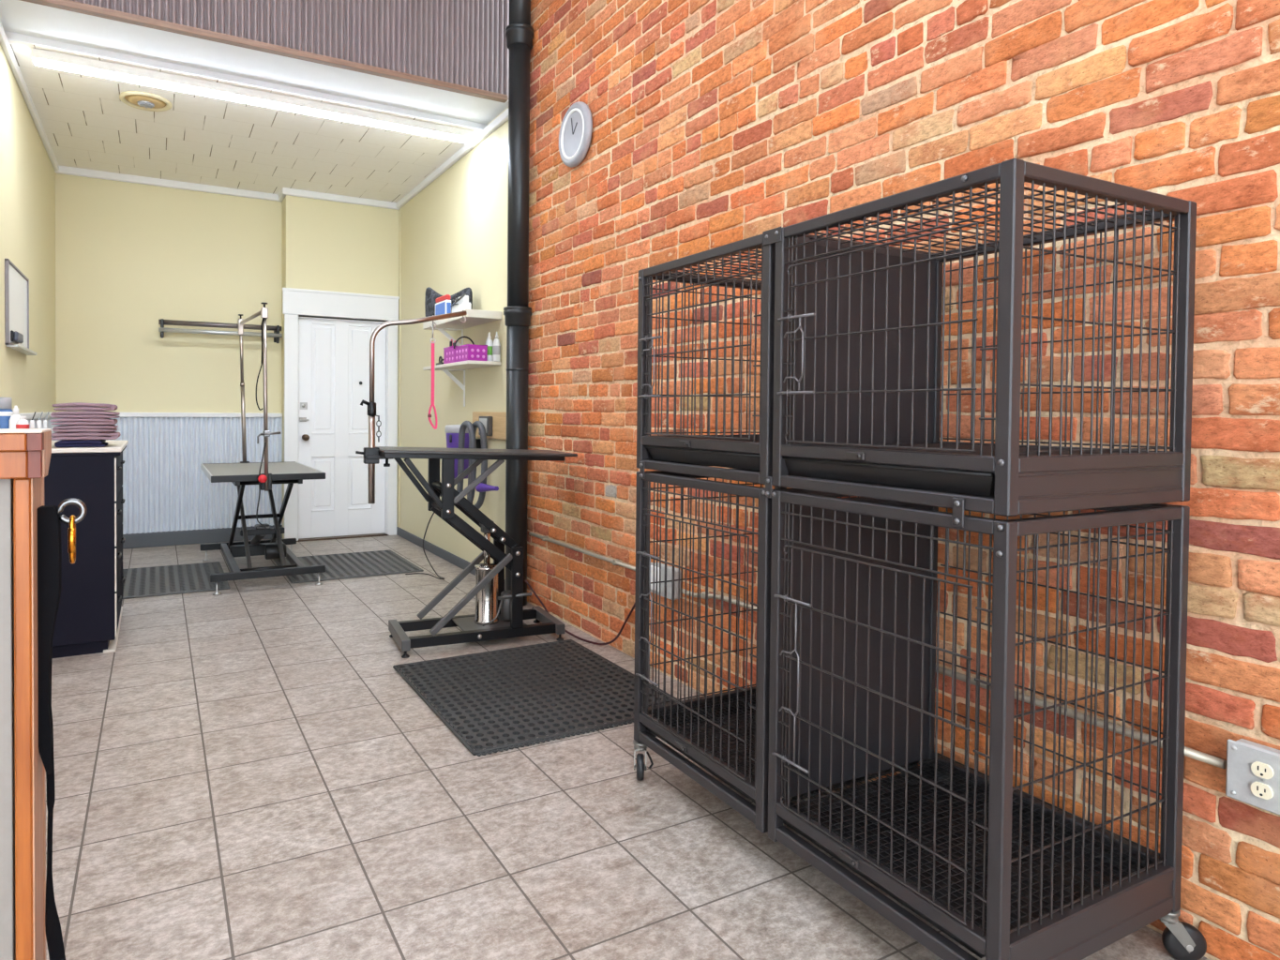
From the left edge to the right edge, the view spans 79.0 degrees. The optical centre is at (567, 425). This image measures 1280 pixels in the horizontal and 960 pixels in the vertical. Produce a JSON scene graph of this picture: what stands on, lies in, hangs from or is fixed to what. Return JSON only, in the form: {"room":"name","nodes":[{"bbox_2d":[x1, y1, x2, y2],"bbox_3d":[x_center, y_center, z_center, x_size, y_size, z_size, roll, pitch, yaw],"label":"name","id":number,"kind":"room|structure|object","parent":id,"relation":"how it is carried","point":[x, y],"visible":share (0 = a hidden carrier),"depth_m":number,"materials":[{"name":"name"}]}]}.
{"room":"pet grooming salon","nodes":[
{"label":"pet grooming salon","id":0,"kind":"room"},
{"bbox_2d":[0,44,57,440],"bbox_3d":[-3.582,-0.535,5.084,0.114,3.230,3.040,0,1,-28],"label":"wall","id":1,"kind":"structure","parent":0,"point":[27,174],"depth_m":5.01,"materials":[{"name":"yellow paint"}]},
{"bbox_2d":[4,258,37,355],"bbox_3d":[-3.237,-0.683,4.587,0.056,0.479,0.795,0,1,-28],"label":"whiteboard","id":2,"kind":"object","parent":1,"relation":"attached to","point":[16,283],"visible":1,"depth_m":4.51,"materials":[{"name":"plastic"}]},
{"bbox_2d":[10,330,23,344],"bbox_3d":[-3.151,-0.505,4.424,0.035,0.062,0.210,0,1,-28],"label":"eraser","id":3,"kind":"object","parent":2,"relation":"attached to","point":[17,338],"visible":0.99,"depth_m":4.35,"materials":[{"name":"black plastic"}]},
{"bbox_2d":[6,344,37,355],"bbox_3d":[-3.247,-0.452,4.606,0.056,0.017,0.760,0,1,-28],"label":"tray","id":4,"kind":"object","parent":2,"relation":"on","point":[17,347],"depth_m":4.52,"materials":[{"name":"metal"}]},
{"bbox_2d":[0,21,59,171],"bbox_3d":[-3.523,-2.075,5.091,0.030,0.050,2.820,0,1,-28],"label":"trim","id":5,"kind":"structure","parent":1,"relation":"attached to","point":[4,42],"depth_m":4.77,"materials":[{"name":"white paint"}]},
{"bbox_2d":[18,411,53,420],"bbox_3d":[-3.567,-0.067,5.181,0.030,0.040,2.700,0,1,-28],"label":"trim","id":6,"kind":"structure","parent":1,"relation":"attached to","point":[29,415],"depth_m":5.10,"materials":[{"name":"white paint"}]},
{"bbox_2d":[55,173,282,534],"bbox_3d":[-3.450,-0.551,6.801,1.760,3.200,0.132,0,1,-28],"label":"wall","id":7,"kind":"structure","parent":0,"point":[129,257],"depth_m":6.75,"materials":[{"name":"yellow paint"}]},
{"bbox_2d":[54,165,286,201],"bbox_3d":[-3.356,-2.097,6.619,1.760,0.060,0.280,0,1,-28],"label":"trim","id":8,"kind":"structure","parent":7,"relation":"attached to","point":[70,171],"depth_m":6.69,"materials":[{"name":"white paint"}]},
{"bbox_2d":[119,412,282,417],"bbox_3d":[-3.427,-0.095,6.759,1.760,0.040,0.046,0,1,-28],"label":"trim","id":9,"kind":"structure","parent":7,"relation":"attached to","point":[122,414],"depth_m":6.81,"materials":[{"name":"white paint"}]},
{"bbox_2d":[122,525,282,548],"bbox_3d":[-3.438,0.987,6.784,1.760,0.125,0.036,0,1,-28],"label":"baseboard","id":10,"kind":"structure","parent":7,"relation":"attached to","point":[209,535],"depth_m":6.79,"materials":[{"name":"grey paint"}]},
{"bbox_2d":[158,318,282,343],"bbox_3d":[-3.065,-0.834,6.848,0.985,0.170,0.199,0,1,-28],"label":"wall rail","id":11,"kind":"object","parent":7,"relation":"attached to","point":[276,335],"visible":1,"depth_m":6.74,"materials":[{"name":"metal"}]},
{"bbox_2d":[281,195,399,539],"bbox_3d":[-2.165,-0.551,7.356,1.030,3.200,0.360,0,1,-28],"label":"wall","id":12,"kind":"structure","parent":7,"relation":"in","point":[329,246],"depth_m":7.16,"materials":[{"name":"yellow paint"}]},
{"bbox_2d":[282,187,400,210],"bbox_3d":[-2.075,-2.096,7.144,1.065,0.060,0.035,0,1,-28],"label":"trim","id":13,"kind":"structure","parent":12,"relation":"attached to","point":[285,190],"depth_m":7.11,"materials":[{"name":"white paint"}]},
{"bbox_2d":[296,532,389,542],"bbox_3d":[-2.126,1.044,7.271,0.855,0.014,0.170,0,1,-28],"label":"trim","id":14,"kind":"structure","parent":7,"relation":"attached to","point":[384,534],"depth_m":7.22,"materials":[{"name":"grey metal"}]},
{"bbox_2d":[0,0,508,202],"bbox_3d":[-3.125,-2.139,5.290,4.860,0.083,3.040,0,1,-28],"label":"ceiling","id":15,"kind":"structure","parent":0,"point":[203,140],"depth_m":5.25,"materials":[{"name":"tile"}]},
{"bbox_2d":[119,90,172,111],"bbox_3d":[-2.710,-2.074,4.969,0.300,0.034,0.300,0,1,-28],"label":"ceiling vent","id":16,"kind":"object","parent":15,"relation":"in","point":[138,99],"visible":1,"depth_m":4.93,"materials":[{"name":"beige paint"}]},
{"bbox_2d":[31,47,473,143],"bbox_3d":[-1.825,-2.051,4.896,2.585,0.065,0.096,0,1,-28],"label":"strip light","id":17,"kind":"object","parent":15,"relation":"attached to","point":[44,58],"visible":1,"depth_m":4.75,"materials":[{"name":"white plastic"}]},
{"bbox_2d":[71,0,509,99],"bbox_3d":[-2.400,-2.594,3.927,4.660,0.990,0.049,0,1,-28],"label":"wall header","id":18,"kind":"structure","parent":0,"point":[461,42],"depth_m":4.60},
{"bbox_2d":[20,0,507,103],"bbox_3d":[-2.426,-2.108,3.913,4.600,0.034,0.048,0,1,-28],"label":"trim","id":19,"kind":"structure","parent":18,"relation":"attached to","point":[67,5],"depth_m":4.28,"materials":[{"name":"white wood"}]},
{"bbox_2d":[298,317,385,539],"bbox_3d":[-2.099,0.027,7.229,0.805,2.020,0.118,0,1,-28],"label":"door","id":20,"kind":"structure","parent":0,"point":[334,355],"depth_m":7.23,"materials":[{"name":"white wood"}]},
{"bbox_2d":[45,534,1210,959],"bbox_3d":[-1.426,1.203,2.130,4.880,0.100,10.450,0,1,-28],"label":"floor","id":21,"kind":"structure","parent":0,"point":[250,773],"depth_m":2.26,"materials":[{"name":"tile"}]},
{"bbox_2d":[0,428,51,959],"bbox_3d":[-1.276,0.592,0.868,1.161,1.172,0.154,0,1,-28],"label":"counter","id":22,"kind":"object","parent":21,"relation":"on","point":[25,454],"depth_m":1.08,"materials":[{"name":"orange wood"}]},
{"bbox_2d":[0,397,13,428],"bbox_3d":[-2.749,-0.018,3.771,0.078,0.241,0.078,0,1,-28],"label":"shampoo bottle","id":23,"kind":"object","parent":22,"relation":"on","point":[6,406],"visible":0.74,"depth_m":3.75,"materials":[{"name":"blue plastic"}]},
{"bbox_2d":[30,411,36,428],"bbox_3d":[-2.606,0.017,3.769,0.025,0.172,0.010,0,1,-28],"label":"bottle","id":24,"kind":"object","parent":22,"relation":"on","point":[32,422],"visible":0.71,"depth_m":3.77,"materials":[{"name":"white plastic"}]},
{"bbox_2d":[43,411,49,428],"bbox_3d":[-2.558,0.017,3.794,0.025,0.172,0.010,0,1,-28],"label":"bottle","id":25,"kind":"object","parent":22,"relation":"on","point":[45,422],"visible":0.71,"depth_m":3.79,"materials":[{"name":"white plastic"}]},
{"bbox_2d":[57,498,87,524],"bbox_3d":[-0.749,0.128,1.145,0.063,0.039,0.009,0,1,-28],"label":"ring","id":26,"kind":"object","parent":22,"relation":"attached to","point":[82,507],"visible":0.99,"depth_m":1.15,"materials":[{"name":"metal"}]},
{"bbox_2d":[37,505,65,959],"bbox_3d":[-0.738,0.642,1.136,0.098,1.046,0.038,1,1,12],"label":"lead","id":27,"kind":"object","parent":26,"relation":"hanging from","point":[49,524],"visible":0.87,"depth_m":1.13,"materials":[{"name":"black fabric"}]},
{"bbox_2d":[67,514,75,563],"bbox_3d":[-0.738,0.170,1.152,0.010,0.073,0.027,0,1,-28],"label":"carabiner","id":28,"kind":"object","parent":26,"relation":"hanging from","point":[71,531],"visible":1,"depth_m":1.14,"materials":[{"name":"gold metal"}]},
{"bbox_2d":[44,440,127,658],"bbox_3d":[-2.666,0.602,4.089,0.568,1.008,0.962,0,1,-28],"label":"base cabinet","id":29,"kind":"object","parent":21,"relation":"on","point":[90,609],"visible":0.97,"depth_m":3.75,"materials":[{"name":"black laminate"}]},
{"bbox_2d":[51,440,127,452],"bbox_3d":[-2.662,0.110,4.080,0.568,0.023,0.962,0,1,-28],"label":"countertop","id":30,"kind":"structure","parent":29,"relation":"on","point":[112,445],"depth_m":3.75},
{"bbox_2d":[9,406,20,428],"bbox_3d":[-2.672,0.003,3.745,0.056,0.200,0.056,0,1,-28],"label":"pump bottle","id":31,"kind":"object","parent":30,"relation":"on","point":[15,417],"visible":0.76,"depth_m":3.72,"materials":[{"name":"white plastic"}]},
{"bbox_2d":[15,416,29,428],"bbox_3d":[-2.614,0.029,3.708,0.054,0.151,0.054,0,1,-28],"label":"lotion bottle","id":32,"kind":"object","parent":30,"relation":"on","point":[22,423],"visible":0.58,"depth_m":3.69,"materials":[{"name":"white plastic"}]},
{"bbox_2d":[36,411,43,428],"bbox_3d":[-2.581,0.017,3.782,0.025,0.172,0.010,0,1,-28],"label":"bottle","id":33,"kind":"object","parent":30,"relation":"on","point":[38,421],"visible":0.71,"depth_m":3.78,"materials":[{"name":"white plastic"}]},
{"bbox_2d":[54,439,108,447],"bbox_3d":[-2.452,0.086,3.909,0.208,0.034,0.340,0,1,-28],"label":"folded towel","id":34,"kind":"object","parent":30,"relation":"on","point":[64,443],"visible":0.88,"depth_m":3.77,"materials":[{"name":"blue fabric"}]},
{"bbox_2d":[51,431,120,440],"bbox_3d":[-2.441,0.048,3.920,0.290,0.041,0.338,0,1,-28],"label":"folded towel","id":35,"kind":"object","parent":34,"relation":"on","point":[113,435],"visible":0.8,"depth_m":3.78,"materials":[{"name":"pink fabric"}]},
{"bbox_2d":[52,424,117,432],"bbox_3d":[-2.436,0.011,3.915,0.257,0.035,0.338,0,1,-28],"label":"folded towel","id":36,"kind":"object","parent":35,"relation":"on","point":[68,428],"visible":0.94,"depth_m":3.78,"materials":[{"name":"pink fabric"}]},
{"bbox_2d":[50,418,117,424],"bbox_3d":[-2.436,-0.022,3.908,0.266,0.034,0.339,0,1,-28],"label":"folded towel","id":37,"kind":"object","parent":36,"relation":"on","point":[62,421],"visible":0.87,"depth_m":3.77,"materials":[{"name":"pink fabric"}]},
{"bbox_2d":[50,410,120,418],"bbox_3d":[-2.436,-0.058,3.919,0.274,0.037,0.338,0,1,-28],"label":"folded towel","id":38,"kind":"object","parent":37,"relation":"on","point":[66,414],"visible":0.98,"depth_m":3.78,"materials":[{"name":"pink fabric"}]},
{"bbox_2d":[52,402,117,410],"bbox_3d":[-2.441,-0.096,3.923,0.259,0.041,0.338,0,1,-28],"label":"folded towel","id":39,"kind":"object","parent":38,"relation":"on","point":[75,406],"visible":0.96,"depth_m":3.78,"materials":[{"name":"pink fabric"}]},
{"bbox_2d":[122,561,230,599],"bbox_3d":[-2.879,1.074,5.361,0.918,0.012,0.983,0,1,-28],"label":"rubber mat","id":40,"kind":"object","parent":21,"relation":"on","point":[191,578],"visible":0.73,"depth_m":5.35,"materials":[{"name":"grey rubber"}]},
{"bbox_2d":[200,302,325,595],"bbox_3d":[-2.279,0.096,5.708,0.728,1.967,1.388,0,1,-28],"label":"table","id":41,"kind":"object","parent":21,"relation":"on","point":[264,474],"visible":1,"depth_m":5.46,"materials":[{"name":"metal"}]},
{"bbox_2d":[256,317,264,410],"bbox_3d":[-2.015,-0.419,5.076,0.060,0.638,0.013,0,1,-36],"label":"loop","id":42,"kind":"object","parent":41,"relation":"hanging from","point":[263,318],"visible":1,"depth_m":5.07,"materials":[{"name":"fabric"}]},
{"bbox_2d":[273,549,423,583],"bbox_3d":[-1.702,1.073,5.948,0.938,0.012,0.933,0,1,-28],"label":"rubber mat","id":43,"kind":"object","parent":21,"relation":"on","point":[378,563],"visible":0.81,"depth_m":5.92,"materials":[{"name":"grey rubber"}]},
{"bbox_2d":[355,310,577,658],"bbox_3d":[-0.861,0.248,4.685,1.136,1.727,1.938,0,1,-28],"label":"table","id":44,"kind":"object","parent":21,"relation":"on","point":[500,613],"visible":1,"depth_m":3.97,"materials":[{"name":"metal"}]},
{"bbox_2d":[427,322,437,429],"bbox_3d":[-0.691,-0.256,3.967,0.049,0.549,0.024,0,1,-1],"label":"loop","id":45,"kind":"object","parent":44,"relation":"hanging from","point":[431,342],"visible":1,"depth_m":3.97,"materials":[{"name":"fabric"}]},
{"bbox_2d":[392,639,679,756],"bbox_3d":[-0.150,1.133,3.356,0.943,0.014,1.049,0,1,-28],"label":"rubber mat","id":46,"kind":"object","parent":21,"relation":"on","point":[559,689],"visible":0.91,"depth_m":3.26,"materials":[{"name":"black rubber"}]},
{"bbox_2d":[632,158,1206,959],"bbox_3d":[0.802,0.336,2.120,0.719,1.670,1.351,0,1,-28],"label":"dog crate","id":47,"kind":"object","parent":21,"relation":"on","point":[852,349],"visible":1,"depth_m":1.82,"materials":[{"name":"black metal"}]},
{"bbox_2d":[645,445,760,470],"bbox_3d":[0.653,0.092,2.387,0.618,0.046,0.596,0,1,-28],"label":"tray","id":48,"kind":"object","parent":47,"relation":"on","point":[672,457],"depth_m":2.24,"materials":[{"name":"black plastic"}]},
{"bbox_2d":[642,700,919,803],"bbox_3d":[0.646,0.991,2.404,0.618,0.030,0.596,0,1,-28],"label":"tray","id":49,"kind":"object","parent":47,"relation":"on","point":[699,773],"depth_m":2.36,"materials":[{"name":"black plastic"}]},
{"bbox_2d":[782,456,994,496],"bbox_3d":[0.931,0.105,1.836,0.618,0.046,0.591,0,1,-28],"label":"tray","id":50,"kind":"object","parent":47,"relation":"on","point":[977,479],"depth_m":1.65,"materials":[{"name":"black plastic"}]},
{"bbox_2d":[777,765,1144,958],"bbox_3d":[0.924,1.004,1.853,0.618,0.030,0.591,0,1,-28],"label":"tray","id":51,"kind":"object","parent":47,"relation":"on","point":[888,905],"depth_m":1.82,"materials":[{"name":"black plastic"}]},
{"bbox_2d":[397,0,1279,959],"bbox_3d":[0.669,-0.954,3.223,0.108,4.205,10.300,0,1,-28],"label":"wall","id":52,"kind":"structure","parent":0,"point":[716,123],"depth_m":2.28,"materials":[{"name":"brick"}]},
{"bbox_2d":[282,287,399,541],"bbox_3d":[-2.125,-0.092,7.239,1.060,2.288,0.182,0,1,-28],"label":"door frame","id":53,"kind":"structure","parent":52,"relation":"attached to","point":[295,302],"depth_m":7.10,"materials":[{"name":"white paint"}]},
{"bbox_2d":[398,208,401,527],"bbox_3d":[-1.599,-0.547,7.376,0.012,3.040,0.015,0,1,-28],"label":"trim","id":54,"kind":"structure","parent":52,"relation":"attached to","point":[400,208],"depth_m":7.37,"materials":[{"name":"yellow paint"}]},
{"bbox_2d":[396,527,475,575],"bbox_3d":[-0.969,1.043,6.193,0.016,0.075,2.880,0,1,-28],"label":"baseboard","id":55,"kind":"structure","parent":52,"relation":"attached to","point":[438,551],"depth_m":6.39,"materials":[{"name":"grey paint"}]},
{"bbox_2d":[396,108,508,209],"bbox_3d":[-0.999,-2.073,6.219,0.035,0.055,2.680,0,1,-28],"label":"trim","id":56,"kind":"structure","parent":52,"relation":"attached to","point":[502,118],"depth_m":5.90,"materials":[{"name":"white paint"}]},
{"bbox_2d":[422,360,501,406],"bbox_3d":[-0.781,-0.290,5.597,0.240,0.303,0.975,0,1,-28],"label":"wall shelf","id":57,"kind":"object","parent":52,"relation":"attached to","point":[463,365],"visible":1,"depth_m":5.58,"materials":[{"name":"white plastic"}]},
{"bbox_2d":[436,356,443,365],"bbox_3d":[-0.928,-0.479,5.681,0.036,0.069,0.140,0,1,-28],"label":"clip","id":58,"kind":"object","parent":57,"relation":"on","point":[441,359],"visible":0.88,"depth_m":5.67,"materials":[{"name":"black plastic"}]},
{"bbox_2d":[443,335,487,363],"bbox_3d":[-0.712,-0.531,5.381,0.162,0.186,0.496,0,1,-28],"label":"basket","id":59,"kind":"object","parent":57,"relation":"on","point":[454,353],"visible":0.94,"depth_m":5.20,"materials":[{"name":"plastic"}]},
{"bbox_2d":[443,346,456,363],"bbox_3d":[-0.774,-0.500,5.495,0.143,0.117,0.238,0,1,-28],"label":"storage basket","id":60,"kind":"object","parent":59,"relation":"in","point":[449,353],"depth_m":5.44,"materials":[{"name":"plastic"}]},
{"bbox_2d":[485,331,493,361],"bbox_3d":[-0.531,-0.535,5.257,0.058,0.202,0.058,0,1,-28],"label":"spray bottle","id":61,"kind":"object","parent":57,"relation":"on","point":[489,342],"visible":0.69,"depth_m":5.23,"materials":[{"name":"white plastic"}]},
{"bbox_2d":[492,331,500,361],"bbox_3d":[-0.478,-0.534,5.215,0.058,0.202,0.058,0,1,-28],"label":"spray bottle","id":62,"kind":"object","parent":57,"relation":"on","point":[496,346],"visible":1,"depth_m":5.19,"materials":[{"name":"white plastic"}]},
{"bbox_2d":[422,309,502,346],"bbox_3d":[-0.771,-0.612,5.555,0.260,0.332,0.925,0,1,-28],"label":"wall shelf","id":63,"kind":"object","parent":52,"relation":"attached to","point":[474,317],"visible":0.77,"depth_m":5.42,"materials":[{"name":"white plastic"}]},
{"bbox_2d":[435,294,451,315],"bbox_3d":[-0.897,-0.856,5.569,0.042,0.153,0.252,0,1,-28],"label":"carton","id":64,"kind":"object","parent":63,"relation":"on","point":[444,303],"visible":0.75,"depth_m":5.50,"materials":[{"name":"blue cardboard"}]},
{"bbox_2d":[424,286,472,316],"bbox_3d":[-0.886,-0.922,5.739,0.068,0.276,0.616,0,1,-41],"label":"pillow","id":65,"kind":"object","parent":63,"relation":"on","point":[431,294],"visible":0.31,"depth_m":5.84,"materials":[{"name":"grey fabric"}]},
{"bbox_2d":[450,293,471,312],"bbox_3d":[-0.729,-0.837,5.331,0.075,0.126,0.271,0,1,-28],"label":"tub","id":66,"kind":"object","parent":63,"relation":"on","point":[460,303],"visible":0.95,"depth_m":5.30,"materials":[{"name":"plastic"}]},
{"bbox_2d":[445,421,498,509],"bbox_3d":[-0.606,0.267,5.205,0.298,0.603,0.701,0,1,-28],"label":"dryer","id":67,"kind":"object","parent":52,"relation":"hanging from","point":[463,435],"visible":0.69,"depth_m":5.08,"materials":[{"name":"purple plastic"}]},
{"bbox_2d":[472,411,506,439],"bbox_3d":[-0.540,-0.003,5.338,0.058,0.185,0.690,0,1,-28],"label":"board","id":68,"kind":"object","parent":52,"relation":"attached to","point":[494,423],"visible":0.6,"depth_m":5.29,"materials":[{"name":"brown wood"}]},
{"bbox_2d":[503,0,533,605],"bbox_3d":[-0.304,-0.988,4.772,0.175,4.200,0.175,1,1,22],"label":"drain pipe","id":69,"kind":"object","parent":52,"relation":"attached to","point":[519,32],"visible":0.98,"depth_m":4.72,"materials":[{"name":"metal"}]},
{"bbox_2d":[558,101,592,167],"bbox_3d":[0.040,-1.595,4.234,0.042,0.344,0.344,0,1,-28],"label":"wall clock","id":70,"kind":"object","parent":52,"relation":"attached to","point":[575,136],"visible":1,"depth_m":4.20,"materials":[{"name":"white plastic"}]},
{"bbox_2d":[650,562,681,600],"bbox_3d":[0.442,0.700,3.486,0.058,0.139,0.184,0,1,-28],"label":"junction box","id":71,"kind":"object","parent":52,"relation":"attached to","point":[669,567],"visible":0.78,"depth_m":3.46,"materials":[{"name":"white plastic"}]},
{"bbox_2d":[524,580,634,645],"bbox_3d":[0.093,0.926,4.086,0.076,0.406,1.208,0,1,-32],"label":"power cord","id":72,"kind":"object","parent":71,"relation":"attached to","point":[526,581],"visible":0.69,"depth_m":3.99,"materials":[{"name":"rubber"}]},
{"bbox_2d":[650,565,661,592],"bbox_3d":[0.401,0.697,3.515,0.012,0.110,0.080,0,1,-28],"label":"switch plate","id":73,"kind":"object","parent":71,"relation":"attached to","point":[652,566],"depth_m":3.51,"materials":[{"name":"white plastic"}]},
{"bbox_2d":[528,532,1226,769],"bbox_3d":[0.599,0.712,3.219,0.032,0.053,3.510,0,1,-28],"label":"conduit","id":74,"kind":"object","parent":52,"relation":"attached to","point":[1221,763],"visible":0.56,"depth_m":2.01,"materials":[{"name":"grey metal"}]},
{"bbox_2d":[1225,738,1279,815],"bbox_3d":[1.449,0.729,1.598,0.055,0.123,0.125,0,1,-28],"label":"outlet box","id":75,"kind":"object","parent":52,"relation":"attached to","point":[1253,769],"visible":1,"depth_m":1.60,"materials":[{"name":"grey plastic"}]},
{"bbox_2d":[1250,781,1273,799],"bbox_3d":[1.428,0.750,1.588,0.006,0.029,0.035,0,1,-28],"label":"socket","id":76,"kind":"object","parent":75,"relation":"attached to","point":[1259,790],"depth_m":1.59,"materials":[{"name":"beige plastic"}]},
{"bbox_2d":[1250,761,1273,779],"bbox_3d":[1.428,0.708,1.587,0.006,0.029,0.035,0,1,-28],"label":"socket","id":77,"kind":"object","parent":75,"relation":"attached to","point":[1259,770],"depth_m":1.59,"materials":[{"name":"beige plastic"}]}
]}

